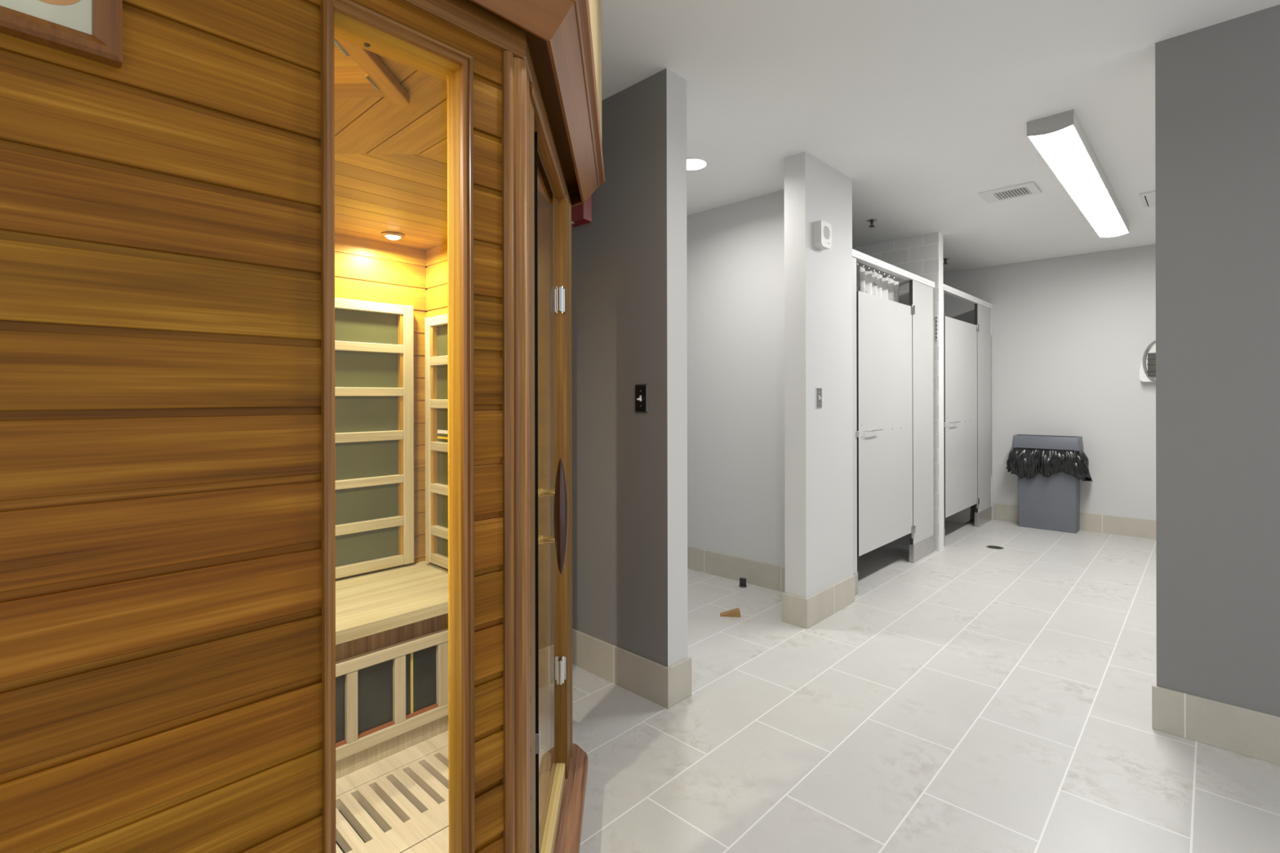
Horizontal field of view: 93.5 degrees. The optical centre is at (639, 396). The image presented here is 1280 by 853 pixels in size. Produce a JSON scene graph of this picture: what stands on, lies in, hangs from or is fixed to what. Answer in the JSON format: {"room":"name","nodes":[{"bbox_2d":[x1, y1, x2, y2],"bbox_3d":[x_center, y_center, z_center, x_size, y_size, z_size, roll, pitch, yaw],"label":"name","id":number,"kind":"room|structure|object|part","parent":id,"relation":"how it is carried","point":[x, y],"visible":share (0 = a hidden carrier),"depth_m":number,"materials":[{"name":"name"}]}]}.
{"room":"changing room","nodes":[
{"label":"changing room","id":0,"kind":"room"},
{"bbox_2d":[571,67,687,666],"bbox_3d":[-0.747,-0.035,3.227,2.470,2.473,0.122,0,0,44],"label":"wall","id":1,"kind":"structure","parent":0,"point":[629,282],"depth_m":2.46,"materials":[{"name":"grey paint"}]},
{"bbox_2d":[571,194,591,226],"bbox_3d":[-0.270,-0.834,2.656,0.120,0.140,0.044,0,0,44],"label":"fire alarm","id":2,"kind":"object","parent":1,"relation":"attached to","point":[581,214],"visible":0.72,"depth_m":2.63,"materials":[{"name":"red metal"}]},
{"bbox_2d":[572,628,670,708],"bbox_3d":[-0.786,1.125,3.174,2.482,0.154,0.012,0,0,44],"label":"baseboard","id":3,"kind":"structure","parent":1,"relation":"attached to","point":[645,677],"depth_m":2.48,"materials":[{"name":"tile"}]},
{"bbox_2d":[635,383,648,413],"bbox_3d":[-0.002,0.006,2.416,0.070,0.115,0.026,0,0,44],"label":"light switch","id":4,"kind":"object","parent":1,"relation":"attached to","point":[641,390],"visible":1,"depth_m":2.42,"materials":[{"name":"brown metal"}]},
{"bbox_2d":[667,656,692,707],"bbox_3d":[0.159,1.123,2.376,0.012,0.154,0.134,0,0,44],"label":"baseboard","id":5,"kind":"structure","parent":1,"relation":"attached to","point":[681,684],"depth_m":2.37,"materials":[{"name":"tile"}]},
{"bbox_2d":[686,189,785,567],"bbox_3d":[0.264,-0.037,4.379,2.346,2.473,0.123,0,0,44],"label":"wall","id":6,"kind":"structure","parent":0,"point":[735,251],"depth_m":3.94,"materials":[{"name":"grey paint"}]},
{"bbox_2d":[687,546,785,592],"bbox_3d":[0.220,1.123,4.330,2.346,0.154,0.012,0,0,44],"label":"baseboard","id":7,"kind":"structure","parent":6,"relation":"attached to","point":[768,575],"depth_m":3.93,"materials":[{"name":"tile"}]},
{"bbox_2d":[852,231,943,551],"bbox_3d":[1.822,-0.040,5.207,1.462,2.473,0.108,0,0,44],"label":"wall","id":8,"kind":"structure","parent":0,"point":[922,255],"depth_m":4.72,"materials":[{"name":"white ceramic"}]},
{"bbox_2d":[857,262,898,302],"bbox_3d":[1.631,0.056,4.239,0.086,1.994,1.554,0,0,44],"label":"shower curtain","id":9,"kind":"object","parent":8,"relation":"hanging from","point":[871,282],"visible":0.12,"depth_m":4.31,"materials":[{"name":"white fabric"}]},
{"bbox_2d":[935,315,937,341],"bbox_3d":[2.300,-0.530,4.671,0.014,0.194,0.008,0,0,44],"label":"hinge","id":10,"kind":"object","parent":8,"relation":"in","point":[936,317],"visible":1,"depth_m":4.67,"materials":[{"name":"silver metal"}]},
{"bbox_2d":[572,518,1279,852],"bbox_3d":[0.885,1.248,2.088,6.640,0.100,9.282,0,0,44],"label":"floor","id":11,"kind":"structure","parent":0,"point":[970,696],"depth_m":2.18,"materials":[{"name":"tile"}]},
{"bbox_2d":[0,0,604,852],"bbox_3d":[-0.754,-0.034,1.462,1.581,2.471,1.579,0,0,44],"label":"infrared sauna","id":12,"kind":"object","parent":11,"relation":"on","point":[286,381],"depth_m":0.79,"materials":[{"name":"brown wood"}]},
{"bbox_2d":[0,0,122,68],"bbox_3d":[-0.683,-0.467,0.529,0.021,0.213,0.346,0,0,44],"label":"picture frame","id":13,"kind":"object","parent":12,"relation":"attached to","point":[91,29],"visible":1,"depth_m":0.62,"materials":[{"name":"brown wood"}]},
{"bbox_3d":[-0.651,-0.582,1.011,0.324,0.011,0.305,0,0,2],"label":"hatch panel","id":14,"kind":"part","parent":12,"relation":"part of","materials":[{"name":"brown wood"}]},
{"bbox_3d":[-1.172,0.147,2.076,0.006,0.930,0.712,0,0,44],"label":"heater panel","id":15,"kind":"part","parent":12,"relation":"part of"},
{"bbox_3d":[-1.162,0.147,2.067,0.024,0.035,0.712,0,0,44],"label":"heater rail","id":16,"kind":"part","parent":12,"relation":"part of","materials":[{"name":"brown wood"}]},
{"bbox_3d":[-1.163,-0.018,2.067,0.024,0.032,0.712,0,0,44],"label":"heater rail","id":17,"kind":"part","parent":12,"relation":"part of","materials":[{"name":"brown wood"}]},
{"bbox_3d":[-1.163,-0.183,2.067,0.024,0.033,0.712,0,0,44],"label":"heater rail","id":18,"kind":"part","parent":12,"relation":"part of","materials":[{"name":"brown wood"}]},
{"bbox_3d":[-1.163,-0.335,2.067,0.024,0.036,0.712,0,0,44],"label":"heater rail","id":19,"kind":"part","parent":12,"relation":"part of","materials":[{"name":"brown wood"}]},
{"bbox_3d":[-1.161,0.627,2.067,0.024,0.038,0.712,0,0,44],"label":"heater rail","id":20,"kind":"part","parent":12,"relation":"part of","materials":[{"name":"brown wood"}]},
{"bbox_3d":[-1.162,0.476,2.067,0.024,0.036,0.712,0,0,44],"label":"heater rail","id":21,"kind":"part","parent":12,"relation":"part of","materials":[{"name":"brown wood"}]},
{"bbox_3d":[-1.162,0.315,2.067,0.024,0.031,0.712,0,0,44],"label":"heater rail","id":22,"kind":"part","parent":12,"relation":"part of","materials":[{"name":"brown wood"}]},
{"bbox_3d":[-0.981,0.901,1.623,0.006,0.213,1.284,0,0,44],"label":"heater panel","id":23,"kind":"part","parent":12,"relation":"part of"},
{"bbox_3d":[-0.668,1.121,1.600,0.327,0.040,0.914,0,0,44],"label":"floor grate","id":24,"kind":"part","parent":12,"relation":"part of","materials":[{"name":"beige wood"}]},
{"bbox_2d":[381,231,404,239],"bbox_3d":[-0.894,-0.579,2.180,0.080,0.018,0.080,0,0,44],"label":"ceiling lamp","id":25,"kind":"object","parent":12,"relation":"on","point":[393,235],"depth_m":2.16,"materials":[{"name":"white glass"}]},
{"bbox_3d":[-0.683,-0.138,2.224,0.335,0.034,0.024,0,0,44],"label":"heater rail","id":26,"kind":"part","parent":12,"relation":"part of","materials":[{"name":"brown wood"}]},
{"bbox_3d":[-0.684,-0.291,2.224,0.335,0.036,0.024,0,0,44],"label":"heater rail","id":27,"kind":"part","parent":12,"relation":"part of","materials":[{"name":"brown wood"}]},
{"bbox_3d":[-0.682,0.624,2.224,0.335,0.036,0.024,0,0,44],"label":"heater rail","id":28,"kind":"part","parent":12,"relation":"part of","materials":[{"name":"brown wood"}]},
{"bbox_3d":[-0.682,0.514,2.224,0.335,0.034,0.024,0,0,44],"label":"heater rail","id":29,"kind":"part","parent":12,"relation":"part of","materials":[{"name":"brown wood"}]},
{"bbox_3d":[-0.682,0.351,2.224,0.335,0.034,0.024,0,0,44],"label":"heater rail","id":30,"kind":"part","parent":12,"relation":"part of","materials":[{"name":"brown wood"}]},
{"bbox_3d":[-0.683,0.190,2.224,0.335,0.034,0.024,0,0,44],"label":"heater rail","id":31,"kind":"part","parent":12,"relation":"part of","materials":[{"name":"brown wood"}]},
{"bbox_3d":[-0.683,0.026,2.224,0.335,0.034,0.024,0,0,44],"label":"heater rail","id":32,"kind":"part","parent":12,"relation":"part of","materials":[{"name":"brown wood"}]},
{"bbox_3d":[-0.674,0.167,2.233,0.335,0.890,0.006,0,0,44],"label":"heater panel","id":33,"kind":"part","parent":12,"relation":"part of","materials":[{"name":"beige wood"}]},
{"bbox_3d":[-0.505,-0.612,0.733,0.025,0.054,0.868,0,0,44],"label":"moulding","id":34,"kind":"part","parent":12,"relation":"part of","materials":[{"name":"brown wood"}]},
{"bbox_3d":[-0.218,0.283,1.055,0.042,1.735,0.079,0,0,33],"label":"corner post","id":35,"kind":"part","parent":12,"relation":"part of","materials":[{"name":"brown wood"}]},
{"bbox_3d":[-0.457,-0.661,0.728,0.136,0.092,0.926,0,0,44],"label":"crown moulding","id":36,"kind":"part","parent":12,"relation":"part of","materials":[{"name":"brown wood"}]},
{"bbox_3d":[-0.217,0.732,1.275,0.012,0.042,0.014,0,0,-1],"label":"magnet plate","id":37,"kind":"part","parent":12,"relation":"part of","materials":[{"name":"metal"}]},
{"bbox_3d":[-0.220,-0.613,1.475,0.025,0.054,0.875,0,0,-1],"label":"moulding","id":38,"kind":"part","parent":12,"relation":"part of","materials":[{"name":"brown wood"}]},
{"bbox_3d":[-0.224,0.237,1.490,0.006,1.594,0.437,0,0,-1],"label":"glass door","id":39,"kind":"part","parent":12,"relation":"part of","materials":[{"name":"clear glass"}]},
{"bbox_3d":[-0.225,1.063,1.490,0.036,0.045,0.457,0,0,-1],"label":"door rail","id":40,"kind":"part","parent":12,"relation":"part of","materials":[{"name":"beige wood"}]},
{"bbox_3d":[-0.172,0.260,1.313,0.032,0.250,0.032,0,0,-1],"label":"door handle","id":41,"kind":"part","parent":12,"relation":"part of","materials":[{"name":"brown wood"}]},
{"bbox_3d":[-0.169,-0.662,1.476,0.136,0.092,0.924,0,0,-1],"label":"crown moulding","id":42,"kind":"part","parent":12,"relation":"part of","materials":[{"name":"brown wood"}]},
{"bbox_3d":[-0.190,1.100,1.466,0.084,0.030,0.856,0,0,-1],"label":"door sill","id":43,"kind":"part","parent":12,"relation":"part of","materials":[{"name":"brown wood"}]},
{"bbox_3d":[-0.495,-0.661,2.210,0.928,0.092,0.136,0,0,44],"label":"crown moulding","id":44,"kind":"part","parent":12,"relation":"part of","materials":[{"name":"brown wood"}]},
{"bbox_2d":[720,608,740,617],"bbox_3d":[0.495,1.181,3.303,0.112,0.035,0.046,0,0,8],"label":"wedge","id":45,"kind":"object","parent":11,"relation":"on","point":[735,612],"visible":1,"depth_m":3.28,"materials":[{"name":"brown wood"}]},
{"bbox_2d":[738,577,746,587],"bbox_3d":[0.650,1.173,3.807,0.048,0.052,0.048,0,0,44],"label":"door stop","id":46,"kind":"object","parent":11,"relation":"on","point":[742,580],"visible":1,"depth_m":3.80,"materials":[{"name":"rubber"}]},
{"bbox_2d":[783,151,853,598],"bbox_3d":[1.008,-0.038,3.370,0.124,2.473,0.559,0,0,44],"label":"wall pier","id":47,"kind":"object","parent":11,"relation":"on","point":[819,442],"visible":0.86,"depth_m":3.21,"materials":[{"name":"grey paint"}]},
{"bbox_2d":[782,592,808,628],"bbox_3d":[0.814,1.121,3.163,0.148,0.154,0.012,0,0,44],"label":"baseboard","id":48,"kind":"structure","parent":47,"relation":"attached to","point":[794,608],"depth_m":3.15,"materials":[{"name":"tile"}]},
{"bbox_2d":[814,386,822,408],"bbox_3d":[0.963,0.005,3.214,0.026,0.115,0.070,0,0,44],"label":"light switch","id":49,"kind":"object","parent":47,"relation":"attached to","point":[818,390],"visible":1,"depth_m":3.21,"materials":[{"name":"metal"}]},
{"bbox_2d":[813,220,831,249],"bbox_3d":[0.975,-0.861,3.214,0.046,0.134,0.124,0,0,44],"label":"wall speaker","id":50,"kind":"object","parent":47,"relation":"attached to","point":[822,230],"visible":1,"depth_m":3.18,"materials":[{"name":"white plastic"}]},
{"bbox_2d":[807,575,854,628],"bbox_3d":[1.060,1.121,3.323,0.012,0.154,0.559,0,0,44],"label":"baseboard","id":51,"kind":"structure","parent":47,"relation":"attached to","point":[826,602],"depth_m":3.30,"materials":[{"name":"tile"}]},
{"bbox_2d":[852,248,992,595],"bbox_3d":[2.332,0.145,4.722,0.080,2.100,3.216,0,0,44],"label":"partition","id":52,"kind":"object","parent":11,"relation":"on","point":[893,343],"depth_m":4.34,"materials":[{"name":"laminate"}]},
{"bbox_3d":[1.261,0.111,3.613,0.025,1.903,0.133,0,0,44],"label":"jamb panel","id":53,"kind":"part","parent":52,"relation":"part of","materials":[{"name":"laminate"}]},
{"bbox_3d":[1.469,0.209,3.786,0.040,0.014,0.195,0,0,44],"label":"door handle","id":54,"kind":"part","parent":52,"relation":"part of","materials":[{"name":"silver metal"}]},
{"bbox_3d":[1.635,0.163,4.007,0.025,1.620,0.906,0,0,44],"label":"stall door","id":55,"kind":"part","parent":52,"relation":"part of","materials":[{"name":"laminate"}]},
{"bbox_3d":[2.398,0.102,4.809,0.025,1.915,0.106,0,0,44],"label":"jamb panel","id":56,"kind":"part","parent":52,"relation":"part of","materials":[{"name":"laminate"}]},
{"bbox_3d":[2.767,0.161,5.196,0.025,1.630,0.913,0,0,44],"label":"stall door","id":57,"kind":"part","parent":52,"relation":"part of","materials":[{"name":"laminate"}]},
{"bbox_3d":[3.424,0.168,5.886,0.027,2.050,0.024,0,0,44],"label":"wall post","id":58,"kind":"part","parent":52,"relation":"part of","materials":[{"name":"white metal"}]},
{"bbox_2d":[944,504,974,523],"bbox_3d":[3.009,0.984,5.931,0.540,0.420,0.260,0,0,44],"label":"seat block","id":59,"kind":"object","parent":11,"relation":"on","point":[966,515],"visible":0.19,"depth_m":5.71,"materials":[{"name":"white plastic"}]},
{"bbox_2d":[986,545,1004,549],"bbox_3d":[2.810,1.192,4.769,0.124,0.003,0.124,0,0,44],"label":"floor drain","id":60,"kind":"object","parent":11,"relation":"on","point":[993,547],"visible":1,"depth_m":4.77,"materials":[{"name":"metal"}]},
{"bbox_2d":[1011,434,1083,533],"bbox_3d":[3.696,0.773,5.468,0.513,0.838,0.233,0,0,44],"label":"waste bin","id":61,"kind":"object","parent":11,"relation":"on","point":[1052,503],"visible":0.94,"depth_m":5.38,"materials":[{"name":"grey plastic"}]},
{"bbox_2d":[1005,447,1092,481],"bbox_3d":[3.685,0.607,5.437,0.636,0.285,0.300,0,0,44],"label":"liner","id":62,"kind":"object","parent":61,"relation":"in","point":[1027,463],"visible":0.96,"depth_m":5.34,"materials":[{"name":"black plastic"}]},
{"bbox_2d":[601,0,1279,272],"bbox_3d":[0.879,-1.325,2.088,6.640,0.100,9.282,0,0,44],"label":"ceiling","id":63,"kind":"structure","parent":0,"point":[926,106],"depth_m":2.52,"materials":[{"name":"paint"}]},
{"bbox_2d":[686,156,708,170],"bbox_3d":[0.283,-1.269,3.282,0.182,0.008,0.182,0,0,44],"label":"recessed light","id":64,"kind":"object","parent":63,"relation":"in","point":[693,163],"visible":0.75,"depth_m":3.28,"materials":[{"name":"white plastic"}]},
{"bbox_2d":[866,218,877,227],"bbox_3d":[1.675,-1.253,4.351,0.072,0.046,0.072,0,0,44],"label":"sprinkler","id":65,"kind":"object","parent":63,"relation":"attached to","point":[871,220],"visible":1,"depth_m":4.34,"materials":[{"name":"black metal"}]},
{"bbox_2d":[942,257,949,264],"bbox_3d":[2.829,-1.256,5.581,0.072,0.046,0.072,0,0,44],"label":"sprinkler","id":66,"kind":"object","parent":63,"relation":"attached to","point":[944,259],"visible":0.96,"depth_m":5.57,"materials":[{"name":"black metal"}]},
{"bbox_2d":[977,181,1041,203],"bbox_3d":[2.307,-1.272,3.759,0.295,0.009,0.250,0,0,44],"label":"ceiling vent","id":67,"kind":"object","parent":63,"relation":"in","point":[1028,188],"visible":1,"depth_m":3.75,"materials":[{"name":"white metal"}]},
{"bbox_2d":[1026,109,1128,237],"bbox_3d":[2.709,-1.240,3.628,0.178,0.078,2.465,0,0,44],"label":"ceiling light","id":68,"kind":"object","parent":63,"relation":"attached to","point":[1060,140],"visible":1,"depth_m":3.19,"materials":[{"name":"white plastic"}]},
{"bbox_2d":[1028,124,1106,198],"bbox_3d":[2.286,-1.210,3.183,0.169,0.018,1.224,0,0,44],"label":"diffuser","id":69,"kind":"object","parent":68,"relation":"attached to","point":[1063,148],"depth_m":3.06,"materials":[{"name":"white plastic"}]},
{"bbox_2d":[1072,191,1128,236],"bbox_3d":[3.132,-1.211,4.072,0.169,0.018,1.224,0,0,44],"label":"diffuser","id":70,"kind":"object","parent":68,"relation":"attached to","point":[1101,211],"depth_m":3.99,"materials":[{"name":"white plastic"}]},
{"bbox_2d":[1138,191,1155,208],"bbox_3d":[3.381,-1.274,3.814,0.315,0.009,0.370,0,0,44],"label":"ceiling vent","id":71,"kind":"object","parent":63,"relation":"in","point":[1148,199],"visible":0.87,"depth_m":3.87,"materials":[{"name":"white metal"}]},
{"bbox_2d":[942,244,1155,520],"bbox_3d":[4.040,-0.045,5.407,6.400,2.473,0.120,0,0,44],"label":"wall","id":72,"kind":"structure","parent":0,"point":[1071,335],"depth_m":5.39,"materials":[{"name":"grey paint"}]},
{"bbox_2d":[994,503,1155,538],"bbox_3d":[4.886,1.113,4.513,3.945,0.154,0.012,0,0,44],"label":"baseboard","id":73,"kind":"structure","parent":72,"relation":"attached to","point":[1137,527],"depth_m":5.26,"materials":[{"name":"tile"}]},
{"bbox_2d":[1139,340,1155,382],"bbox_3d":[4.316,-0.294,4.975,0.294,0.372,0.125,0,0,44],"label":"dispenser","id":74,"kind":"object","parent":72,"relation":"attached to","point":[1148,366],"visible":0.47,"depth_m":5.00,"materials":[{"name":"white plastic"}]},
{"bbox_2d":[1155,4,1279,716],"bbox_3d":[2.825,-0.042,1.336,2.549,2.473,0.120,0,0,44],"label":"wall","id":75,"kind":"structure","parent":0,"point":[1217,86],"depth_m":2.06,"materials":[{"name":"grey paint"}]},
{"bbox_2d":[1151,684,1279,765],"bbox_3d":[2.773,1.117,1.297,2.549,0.154,0.012,0,0,44],"label":"baseboard","id":76,"kind":"structure","parent":75,"relation":"attached to","point":[1238,730],"depth_m":2.05,"materials":[{"name":"tile"}]}
]}

